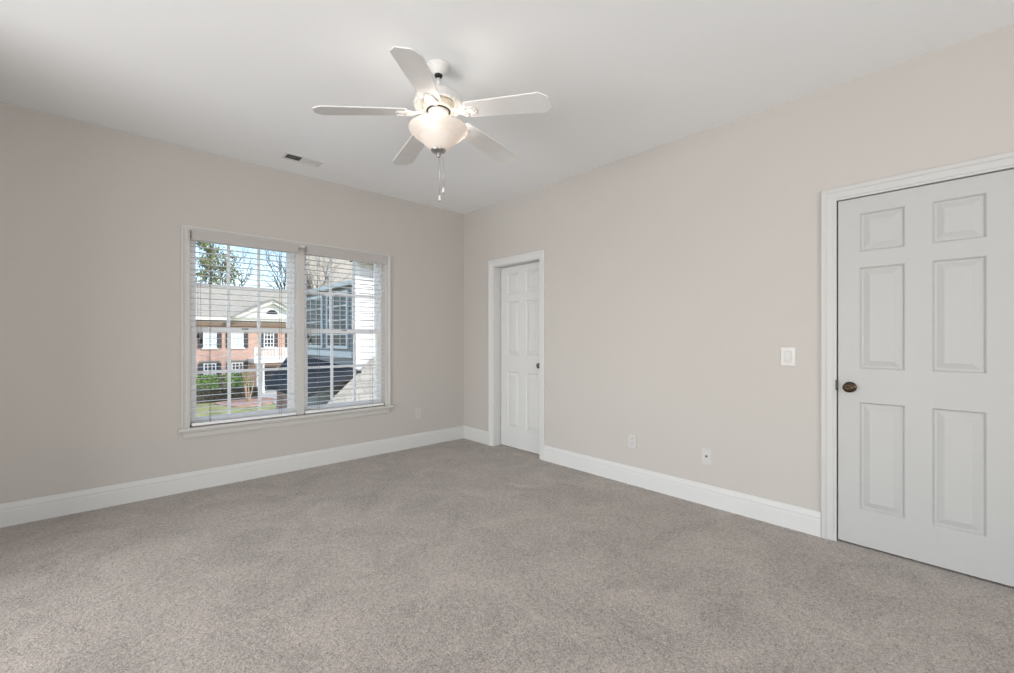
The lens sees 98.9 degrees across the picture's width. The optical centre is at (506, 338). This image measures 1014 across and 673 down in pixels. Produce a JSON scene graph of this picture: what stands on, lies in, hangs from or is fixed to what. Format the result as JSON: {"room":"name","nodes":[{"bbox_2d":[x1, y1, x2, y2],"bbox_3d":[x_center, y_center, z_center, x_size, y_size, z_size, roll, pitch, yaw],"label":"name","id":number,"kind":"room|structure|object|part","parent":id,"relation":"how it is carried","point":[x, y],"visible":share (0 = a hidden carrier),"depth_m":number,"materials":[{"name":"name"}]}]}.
{"room":"empty bedroom","nodes":[
{"label":"empty bedroom","id":0,"kind":"room"},
{"bbox_2d":[0,102,463,503],"bbox_3d":[-3.015,-0.098,3.133,6.624,2.860,0.160,0,0,-43],"label":"wall","id":1,"kind":"structure","parent":0,"point":[92,216],"depth_m":3.26,"materials":[{"name":"grey paint"}]},
{"bbox_2d":[0,426,463,527],"bbox_3d":[-2.129,1.137,3.831,4.373,0.150,0.017,0,0,-43],"label":"baseboard","id":2,"kind":"structure","parent":1,"relation":"attached to","point":[46,507],"depth_m":3.48,"materials":[{"name":"white paint"}]},
{"bbox_2d":[177,405,393,432],"bbox_3d":[-1.929,0.720,4.056,1.845,0.026,0.138,0,0,-43],"label":"window sill","id":3,"kind":"structure","parent":1,"relation":"attached to","point":[291,417],"depth_m":3.86,"materials":[{"name":"grey paint"}]},
{"bbox_2d":[181,225,390,438],"bbox_3d":[-1.962,-0.054,4.090,1.800,1.693,0.182,0,0,-43],"label":"window","id":4,"kind":"structure","parent":1,"relation":"in","point":[290,361],"depth_m":3.89,"materials":[{"name":"white paint"}]},
{"bbox_3d":[-2.330,-0.456,3.841,0.768,0.797,0.030,0,0,-43],"label":"sash","id":5,"kind":"part","parent":4,"relation":"part of","materials":[{"name":"white paint"}]},
{"bbox_3d":[-2.308,0.297,3.817,0.768,0.780,0.030,0,0,-43],"label":"sash","id":6,"kind":"part","parent":4,"relation":"part of","materials":[{"name":"white paint"}]},
{"bbox_2d":[190,229,297,426],"bbox_3d":[-2.244,-0.084,3.748,0.813,1.575,0.102,0,0,-43],"label":"window blind","id":7,"kind":"object","parent":4,"relation":"attached to","point":[195,235],"visible":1,"depth_m":3.71,"materials":[{"name":"grey plastic"}]},
{"bbox_3d":[-2.488,-0.406,3.512,0.024,0.805,0.006,0,0,-43],"label":"lift cord","id":8,"kind":"part","parent":7,"relation":"part of","materials":[{"name":"white fabric"}]},
{"bbox_3d":[-2.453,-0.068,3.587,0.003,1.500,0.056,0,0,-43],"label":"ladder cord","id":9,"kind":"part","parent":7,"relation":"part of","materials":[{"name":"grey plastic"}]},
{"bbox_3d":[-2.257,0.692,3.768,0.793,0.025,0.052,0,0,-43],"label":"rail","id":10,"kind":"part","parent":7,"relation":"part of","materials":[{"name":"white plastic"}]},
{"bbox_3d":[-2.062,-0.068,3.949,0.003,1.500,0.056,0,0,-43],"label":"ladder cord","id":11,"kind":"part","parent":7,"relation":"part of","materials":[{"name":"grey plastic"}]},
{"bbox_2d":[304,246,385,413],"bbox_3d":[-1.605,-0.084,4.340,0.814,1.575,0.102,0,0,-43],"label":"window blind","id":12,"kind":"object","parent":4,"relation":"attached to","point":[308,250],"visible":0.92,"depth_m":4.31,"materials":[{"name":"grey plastic"}]},
{"bbox_3d":[-1.617,0.692,4.359,0.794,0.025,0.052,0,0,-43],"label":"rail","id":13,"kind":"part","parent":12,"relation":"part of","materials":[{"name":"white plastic"}]},
{"bbox_2d":[304,253,380,410],"bbox_3d":[-1.674,-0.085,4.423,0.814,1.583,0.075,0,0,-43],"label":"window","id":14,"kind":"structure","parent":1,"relation":"in","point":[377,320],"depth_m":4.48,"materials":[{"name":"white paint"}]},
{"bbox_3d":[-1.685,-0.456,4.436,0.770,0.797,0.030,0,0,-43],"label":"sash","id":15,"kind":"part","parent":14,"relation":"part of","materials":[{"name":"white paint"}]},
{"bbox_3d":[-1.664,0.297,4.413,0.770,0.780,0.030,0,0,-43],"label":"sash","id":16,"kind":"part","parent":14,"relation":"part of","materials":[{"name":"white paint"}]},
{"bbox_2d":[415,408,420,418],"bbox_3d":[-0.999,0.834,4.881,0.074,0.116,0.009,0,0,-43],"label":"wall outlet","id":17,"kind":"object","parent":1,"relation":"attached to","point":[417,410],"visible":1,"depth_m":4.87,"materials":[{"name":"grey plastic"}]},
{"bbox_2d":[0,438,1013,672],"bbox_3d":[-0.300,1.272,0.313,6.783,0.120,7.667,0,0,-43],"label":"floor","id":18,"kind":"structure","parent":0,"point":[463,555],"depth_m":2.13,"materials":[{"name":"carpet"}]},
{"bbox_2d":[0,0,1013,213],"bbox_3d":[-0.341,-1.598,0.275,6.993,0.140,7.987,0,0,-43],"label":"ceiling","id":19,"kind":"structure","parent":0,"point":[243,80],"depth_m":2.43,"materials":[{"name":"white paint"}]},
{"bbox_2d":[281,152,323,166],"bbox_3d":[-1.742,-1.525,3.696,0.302,0.006,0.143,0,0,-43],"label":"ceiling vent","id":20,"kind":"object","parent":19,"relation":"in","point":[297,158],"visible":1,"depth_m":3.69,"materials":[{"name":"white metal"}]},
{"bbox_2d":[312,46,551,201],"bbox_3d":[-0.376,-1.148,2.467,1.232,0.759,1.242,0,0,-43],"label":"ceiling fan","id":21,"kind":"object","parent":19,"relation":"hanging from","point":[437,129],"visible":1,"depth_m":2.34,"materials":[{"name":"white wood"}]},
{"bbox_3d":[-0.781,-1.224,2.330,0.476,0.077,0.143,0,0,-14],"label":"blade","id":22,"kind":"part","parent":21,"relation":"part of","materials":[{"name":"white wood"}]},
{"bbox_3d":[-0.602,-1.224,2.777,0.143,0.077,0.476,0,0,-32],"label":"blade","id":23,"kind":"part","parent":21,"relation":"part of","materials":[{"name":"white wood"}]},
{"bbox_3d":[-0.411,-1.224,2.021,0.143,0.077,0.476,0,0,4],"label":"blade","id":24,"kind":"part","parent":21,"relation":"part of","materials":[{"name":"white wood"}]},
{"bbox_2d":[426,105,450,114],"bbox_3d":[-0.384,-1.274,2.430,0.136,0.004,0.136,0,0,-28],"label":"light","id":25,"kind":"object","parent":21,"relation":"attached to","point":[446,108],"depth_m":2.38,"materials":[{"name":"metal"}]},
{"bbox_3d":[-0.384,-1.117,2.430,0.326,0.130,0.326,0,0,-43],"label":"lamp shade","id":26,"kind":"part","parent":21,"relation":"part of","materials":[{"name":"white glass"}]},
{"bbox_3d":[-0.380,-0.908,2.433,0.008,0.212,0.003,0,0,-34],"label":"pull chain","id":27,"kind":"part","parent":21,"relation":"part of","materials":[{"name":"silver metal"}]},
{"bbox_3d":[-0.364,-0.934,2.417,0.028,0.192,0.003,0,0,34],"label":"pull chain","id":28,"kind":"part","parent":21,"relation":"part of","materials":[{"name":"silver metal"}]},
{"bbox_3d":[-0.121,-1.224,2.745,0.143,0.077,0.476,0,0,40],"label":"blade","id":29,"kind":"part","parent":21,"relation":"part of","materials":[{"name":"white wood"}]},
{"bbox_3d":[-0.003,-1.224,2.277,0.476,0.077,0.143,0,0,22],"label":"blade","id":30,"kind":"part","parent":21,"relation":"part of","materials":[{"name":"white wood"}]},
{"bbox_2d":[464,23,1013,539],"bbox_3d":[2.096,-0.098,2.636,0.210,2.860,7.827,0,0,-43],"label":"wall","id":31,"kind":"structure","parent":0,"point":[679,273],"depth_m":3.12,"materials":[{"name":"grey paint"}]},
{"bbox_2d":[488,250,544,460],"bbox_3d":[0.141,0.162,4.699,0.179,2.100,0.858,0,0,-43],"label":"door frame","id":32,"kind":"structure","parent":31,"relation":"attached to","point":[538,254],"depth_m":4.91,"materials":[{"name":"white paint"}]},
{"bbox_2d":[500,262,538,453],"bbox_3d":[0.152,0.199,4.707,0.100,2.010,0.694,0,0,-43],"label":"door","id":33,"kind":"structure","parent":31,"relation":"in","point":[519,285],"depth_m":4.73,"materials":[{"name":"white paint"}]},
{"bbox_2d":[628,433,635,448],"bbox_3d":[1.042,0.850,3.614,0.009,0.118,0.076,0,0,-43],"label":"wall outlet","id":34,"kind":"object","parent":31,"relation":"attached to","point":[631,437],"visible":1,"depth_m":3.61,"materials":[{"name":"grey plastic"}]},
{"bbox_2d":[464,426,820,536],"bbox_3d":[2.067,1.137,2.500,0.017,0.150,7.667,0,0,-43],"label":"baseboard","id":35,"kind":"structure","parent":31,"relation":"attached to","point":[801,519],"depth_m":3.24,"materials":[{"name":"white paint"}]},
{"bbox_2d":[701,447,711,464],"bbox_3d":[1.454,0.856,3.166,0.014,0.116,0.074,0,0,-43],"label":"cable jack","id":36,"kind":"object","parent":31,"relation":"attached to","point":[706,454],"visible":1,"depth_m":3.17,"materials":[{"name":"grey plastic"}]},
{"bbox_2d":[781,347,795,365],"bbox_3d":[1.805,0.113,2.787,0.012,0.120,0.084,0,0,-43],"label":"light switch","id":37,"kind":"object","parent":31,"relation":"attached to","point":[788,354],"visible":1,"depth_m":2.78,"materials":[{"name":"grey plastic"}]},
{"bbox_2d":[821,151,1013,540],"bbox_3d":[2.217,0.155,2.335,0.020,2.114,0.868,0,0,-43],"label":"door frame","id":38,"kind":"structure","parent":31,"relation":"attached to","point":[829,198],"depth_m":2.61,"materials":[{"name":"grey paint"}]},
{"bbox_2d":[835,169,1013,586],"bbox_3d":[2.213,0.189,2.338,0.100,2.023,0.718,0,0,-43],"label":"door","id":39,"kind":"structure","parent":31,"relation":"in","point":[924,384],"depth_m":2.31,"materials":[{"name":"grey paint"}]},
{"bbox_3d":[1.999,0.284,2.538,0.056,0.057,0.057,0,0,-43],"label":"knob","id":40,"kind":"part","parent":39,"relation":"part of","materials":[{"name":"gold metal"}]},
{"label":"outside","id":41,"kind":"structure","parent":0,"visible":0},
{"bbox_2d":[196,402,276,416],"bbox_3d":[-24.201,4.962,55.656,100.000,0.300,105.400,0,0,-43],"label":"ground","id":42,"kind":"structure","parent":41,"point":[213,408],"depth_m":29.59,"materials":[{"name":"green plant"}]},
{"bbox_2d":[196,242,247,284],"bbox_3d":[-43.360,-5.558,63.556,9.799,20.849,10.925,0,0,-43],"label":"evergreen tree","id":43,"kind":"object","parent":42,"relation":"on","point":[203,261],"visible":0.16,"depth_m":63.30,"materials":[{"name":"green plant"}]},
{"bbox_2d":[196,373,251,390],"bbox_3d":[-23.979,3.851,34.391,6.538,2.123,1.624,0,0,-43],"label":"hedge","id":44,"kind":"object","parent":42,"relation":"on","point":[238,381],"visible":0.25,"depth_m":34.64,"materials":[{"name":"green plant"}]},
{"bbox_2d":[196,387,257,403],"bbox_3d":[-22.676,4.357,33.056,6.623,1.170,1.188,0,0,-43],"label":"hedge","id":45,"kind":"object","parent":42,"relation":"on","point":[236,391],"visible":0.45,"depth_m":33.28,"materials":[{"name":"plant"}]},
{"bbox_2d":[215,397,275,406],"bbox_3d":[-19.581,4.782,32.829,4.009,0.060,4.661,0,0,-43],"label":"mulch bed","id":46,"kind":"object","parent":42,"relation":"on","point":[235,402],"visible":0.72,"depth_m":32.44,"materials":[{"name":"brown wood"}]},
{"bbox_2d":[238,363,256,401],"bbox_3d":[-19.449,3.131,32.862,1.840,3.484,1.726,0,0,-43],"label":"bare tree","id":47,"kind":"object","parent":46,"relation":"on","point":[251,372],"visible":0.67,"depth_m":32.86,"materials":[{"name":"beige plant"}]},
{"bbox_2d":[261,394,276,403],"bbox_3d":[-12.084,4.797,29.137,3.400,0.030,27.200,0,0,-43],"label":"driveway","id":48,"kind":"structure","parent":42,"relation":"on","point":[266,395],"depth_m":36.04,"materials":[{"name":"concrete"}]},
{"bbox_2d":[255,250,285,288],"bbox_3d":[-32.679,-7.128,65.136,10.896,24.002,17.690,0,0,18],"label":"bare tree","id":49,"kind":"object","parent":42,"relation":"on","point":[268,262],"visible":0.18,"depth_m":64.25,"materials":[{"name":"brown plant"}]},
{"bbox_2d":[196,255,351,394],"bbox_3d":[-24.872,-1.613,43.122,29.200,15.550,14.100,0,0,-43],"label":"brick house","id":50,"kind":"structure","parent":42,"relation":"on","point":[269,348],"depth_m":38.55,"materials":[{"name":"red brick"}]},
{"bbox_2d":[198,364,202,375],"bbox_3d":[-25.561,2.662,36.221,0.340,1.200,0.099,0,0,-43],"label":"shutter","id":51,"kind":"object","parent":50,"relation":"hanging from","point":[200,366],"depth_m":36.17,"materials":[{"name":"grey"}]},
{"bbox_2d":[198,332,202,347],"bbox_3d":[-25.580,0.027,36.203,0.340,1.470,0.099,0,0,-43],"label":"shutter","id":52,"kind":"object","parent":50,"relation":"hanging from","point":[200,345],"depth_m":36.18,"materials":[{"name":"grey"}]},
{"bbox_3d":[-25.118,0.027,36.684,0.860,1.380,0.047,0,0,-43],"label":"pane","id":53,"kind":"part","parent":50,"relation":"part of","materials":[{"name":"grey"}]},
{"bbox_3d":[-25.118,2.662,36.684,0.810,1.110,0.047,0,0,-43],"label":"pane","id":54,"kind":"part","parent":50,"relation":"part of","materials":[{"name":"grey glass"}]},
{"bbox_2d":[216,363,220,374],"bbox_3d":[-24.621,2.662,37.089,0.340,1.200,0.099,0,0,-43],"label":"shutter","id":55,"kind":"object","parent":50,"relation":"hanging from","point":[217,364],"depth_m":37.02,"materials":[{"name":"grey"}]},
{"bbox_2d":[217,332,221,347],"bbox_3d":[-24.603,0.027,37.106,0.340,1.470,0.099,0,0,-43],"label":"shutter","id":56,"kind":"object","parent":50,"relation":"hanging from","point":[219,334],"depth_m":37.10,"materials":[{"name":"grey"}]},
{"bbox_3d":[-23.649,0.027,38.041,0.860,1.380,0.047,0,0,-43],"label":"pane","id":57,"kind":"part","parent":50,"relation":"part of","materials":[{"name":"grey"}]},
{"bbox_3d":[-23.649,2.662,38.041,0.810,1.110,0.047,0,0,-43],"label":"pane","id":58,"kind":"part","parent":50,"relation":"part of","materials":[{"name":"grey glass"}]},
{"bbox_2d":[244,333,247,347],"bbox_3d":[-23.134,0.027,38.464,0.340,1.470,0.099,0,0,-43],"label":"shutter","id":59,"kind":"object","parent":50,"relation":"hanging from","point":[245,334],"depth_m":38.43,"materials":[{"name":"grey"}]},
{"bbox_2d":[261,334,263,347],"bbox_3d":[-22.224,0.027,39.305,0.300,1.530,0.099,0,0,-43],"label":"shutter","id":60,"kind":"object","parent":50,"relation":"hanging from","point":[262,335],"depth_m":39.32,"materials":[{"name":"grey"}]},
{"bbox_3d":[-21.813,0.027,39.738,0.760,1.440,0.047,0,0,-43],"label":"pane","id":61,"kind":"part","parent":50,"relation":"part of","materials":[{"name":"grey glass"}]},
{"bbox_3d":[-21.730,3.612,39.796,1.000,2.100,0.070,0,0,-43],"label":"door","id":62,"kind":"part","parent":50,"relation":"part of","materials":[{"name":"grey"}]},
{"bbox_3d":[-20.296,1.212,38.133,3.410,1.040,0.160,0,0,-43],"label":"balcony rail","id":63,"kind":"part","parent":50,"relation":"part of","materials":[{"name":"white"}]},
{"bbox_2d":[274,334,277,346],"bbox_3d":[-21.350,0.027,40.113,0.300,1.530,0.099,0,0,-43],"label":"shutter","id":64,"kind":"object","parent":50,"relation":"hanging from","point":[275,335],"depth_m":40.05,"materials":[{"name":"grey"}]},
{"bbox_2d":[270,254,350,288],"bbox_3d":[-15.470,-1.757,35.810,7.106,13.254,6.521,0,0,18],"label":"bare tree","id":65,"kind":"object","parent":42,"relation":"on","point":[311,282],"visible":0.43,"depth_m":35.03,"materials":[{"name":"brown plant"}]},
{"bbox_2d":[267,261,374,408],"bbox_3d":[-2.037,0.762,13.299,9.820,8.100,5.900,0,0,-43],"label":"house","id":66,"kind":"structure","parent":42,"relation":"on","point":[318,353],"depth_m":10.03,"materials":[{"name":"white"}]},
{"bbox_3d":[-5.193,-0.448,11.676,0.017,1.290,1.230,0,0,-43],"label":"pane","id":67,"kind":"part","parent":66,"relation":"part of","materials":[{"name":"grey"}]},
{"bbox_3d":[-4.107,-0.448,10.501,0.017,1.290,1.230,0,0,-43],"label":"pane","id":68,"kind":"part","parent":66,"relation":"part of","materials":[{"name":"grey"}]}
]}

